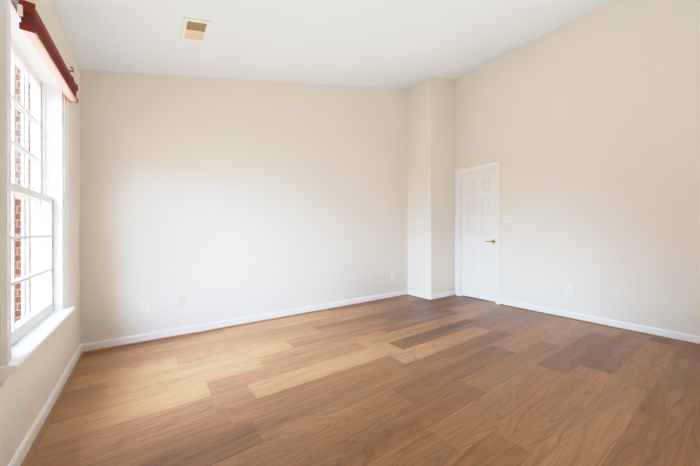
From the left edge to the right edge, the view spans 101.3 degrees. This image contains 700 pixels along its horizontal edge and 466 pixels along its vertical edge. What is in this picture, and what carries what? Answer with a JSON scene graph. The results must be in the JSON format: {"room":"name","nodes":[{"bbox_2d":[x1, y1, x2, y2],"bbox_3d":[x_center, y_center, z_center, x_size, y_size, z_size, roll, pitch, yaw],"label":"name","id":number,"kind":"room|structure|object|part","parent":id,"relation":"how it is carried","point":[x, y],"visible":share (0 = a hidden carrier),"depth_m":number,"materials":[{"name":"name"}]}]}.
{"room":"empty bedroom","nodes":[
{"label":"empty bedroom","id":0,"kind":"room"},
{"bbox_2d":[0,0,79,465],"bbox_3d":[-0.820,-0.984,0.197,0.150,4.100,5.870,0,0,-35],"label":"wall","id":1,"kind":"structure","parent":0,"point":[26,389],"depth_m":1.79,"materials":[{"name":"beige paint"}]},
{"bbox_2d":[0,0,75,386],"bbox_3d":[-1.761,-0.238,1.575,0.202,1.702,1.164,0,0,-35],"label":"window","id":2,"kind":"structure","parent":1,"relation":"in","point":[18,354],"depth_m":1.70,"materials":[{"name":"white wood"}]},
{"bbox_3d":[-1.794,-0.237,1.552,0.086,1.538,0.952,0,0,-35],"label":"window sashes","id":3,"kind":"part","parent":2,"relation":"part of","materials":[{"name":"white wood"}]},
{"bbox_2d":[17,0,77,102],"bbox_3d":[-1.710,-0.992,1.676,0.068,0.180,0.998,0,0,-35],"label":"headrail valance","id":4,"kind":"object","parent":2,"relation":"attached to","point":[32,27],"visible":1,"depth_m":1.46,"materials":[{"name":"red wood"}]},
{"bbox_2d":[8,343,83,465],"bbox_3d":[-0.753,1.022,0.248,0.014,0.088,5.570,0,0,-35],"label":"baseboard","id":5,"kind":"structure","parent":1,"relation":"attached to","point":[20,454],"depth_m":1.57,"materials":[{"name":"white wood"}]},
{"bbox_2d":[80,70,407,343],"bbox_3d":[-0.412,-0.993,3.986,4.890,4.100,0.150,0,0,-35],"label":"wall","id":6,"kind":"structure","parent":0,"point":[215,199],"depth_m":3.24,"materials":[{"name":"beige paint"}]},
{"bbox_2d":[140,300,148,312],"bbox_3d":[-1.988,0.708,2.780,0.070,0.115,0.008,0,0,-35],"label":"electrical outlet","id":7,"kind":"object","parent":6,"relation":"attached to","point":[144,305],"visible":1,"depth_m":2.78,"materials":[{"name":"white plastic"}]},
{"bbox_2d":[178,296,185,307],"bbox_3d":[-1.732,0.708,2.960,0.070,0.115,0.010,0,0,-35],"label":"electrical outlet plate","id":8,"kind":"object","parent":6,"relation":"attached to","point":[181,301],"visible":1,"depth_m":2.96,"materials":[{"name":"beige plastic"}]},
{"bbox_2d":[84,290,407,351],"bbox_3d":[-0.675,1.014,3.705,4.070,0.088,0.014,0,0,-35],"label":"baseboard","id":9,"kind":"structure","parent":6,"relation":"attached to","point":[101,344],"depth_m":3.17,"materials":[{"name":"white wood"}]},
{"bbox_2d":[51,0,614,88],"bbox_3d":[1.177,-2.078,1.605,5.140,1.399,5.970,0,0,-35],"label":"ceiling","id":10,"kind":"structure","parent":0,"point":[400,44],"depth_m":2.77,"materials":[{"name":"white paint"}]},
{"bbox_2d":[180,17,210,41],"bbox_3d":[-1.237,-1.618,2.296,0.192,0.011,0.292,-17,10,-34],"label":"ceiling vent","id":11,"kind":"object","parent":10,"relation":"in","point":[194,29],"visible":1,"depth_m":2.28,"materials":[{"name":"beige metal"}]},
{"bbox_2d":[28,295,699,465],"bbox_3d":[1.545,1.092,1.872,5.940,0.060,5.870,0,0,-35],"label":"floor","id":12,"kind":"structure","parent":0,"point":[462,380],"depth_m":1.88,"materials":[{"name":"brown wood"}]},
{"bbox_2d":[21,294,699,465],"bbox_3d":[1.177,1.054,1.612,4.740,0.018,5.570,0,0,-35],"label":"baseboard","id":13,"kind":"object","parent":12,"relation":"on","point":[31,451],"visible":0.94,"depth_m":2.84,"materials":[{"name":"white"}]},
{"bbox_2d":[408,77,455,294],"bbox_3d":[1.384,-0.995,4.867,0.640,4.100,0.485,0,0,-35],"label":"wall column","id":14,"kind":"structure","parent":0,"point":[431,171],"depth_m":4.67,"materials":[{"name":"beige paint"}]},
{"bbox_2d":[408,290,427,298],"bbox_3d":[1.118,1.012,4.681,0.014,0.088,0.450,0,0,-35],"label":"baseboard","id":15,"kind":"structure","parent":14,"relation":"attached to","point":[410,292],"depth_m":4.68,"materials":[{"name":"white wood"}]},
{"bbox_2d":[428,290,455,299],"bbox_3d":[1.522,1.012,4.664,0.654,0.088,0.014,0,0,-35],"label":"baseboard","id":16,"kind":"structure","parent":14,"relation":"attached to","point":[449,293],"depth_m":4.62,"materials":[{"name":"white wood"}]},
{"bbox_2d":[456,0,699,335],"bbox_3d":[3.217,-0.990,2.957,0.150,4.100,5.720,0,0,-35],"label":"wall","id":17,"kind":"structure","parent":0,"point":[585,130],"depth_m":3.29,"materials":[{"name":"beige paint"}]},
{"bbox_2d":[455,161,500,303],"bbox_3d":[2.059,-0.005,4.584,0.167,2.121,0.752,0,0,-35],"label":"door frame","id":18,"kind":"structure","parent":17,"relation":"attached to","point":[458,223],"depth_m":4.79,"materials":[{"name":"white wood"}]},
{"bbox_2d":[462,168,495,301],"bbox_3d":[2.044,0.026,4.573,0.094,2.035,0.604,0,0,-35],"label":"door","id":19,"kind":"structure","parent":17,"relation":"in","point":[479,234],"depth_m":4.57,"materials":[{"name":"white paint"}]},
{"bbox_2d":[502,215,510,222],"bbox_3d":[2.265,-0.199,4.160,0.020,0.115,0.116,0,0,-35],"label":"switch plate","id":20,"kind":"object","parent":17,"relation":"attached to","point":[506,218],"visible":1,"depth_m":4.16,"materials":[{"name":"white plastic"}]},
{"bbox_2d":[566,285,572,294],"bbox_3d":[2.707,0.702,3.546,0.008,0.115,0.070,0,0,-35],"label":"outlet","id":21,"kind":"object","parent":17,"relation":"attached to","point":[569,289],"visible":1,"depth_m":3.54,"materials":[{"name":"white plastic"}]},
{"bbox_2d":[500,299,699,343],"bbox_3d":[3.457,1.017,2.481,0.014,0.088,4.298,0,0,-35],"label":"baseboard","id":22,"kind":"structure","parent":17,"relation":"attached to","point":[636,327],"depth_m":3.22,"materials":[{"name":"white wood"}]},
{"label":"outside","id":23,"kind":"structure","parent":0,"visible":0},
{"bbox_2d":[11,66,30,322],"bbox_3d":[-6.016,-1.687,1.501,6.050,8.500,0.200,0,0,-35],"label":"brick wall","id":24,"kind":"structure","parent":23,"point":[18,304],"depth_m":3.10,"materials":[{"name":"red brick"}]}
]}

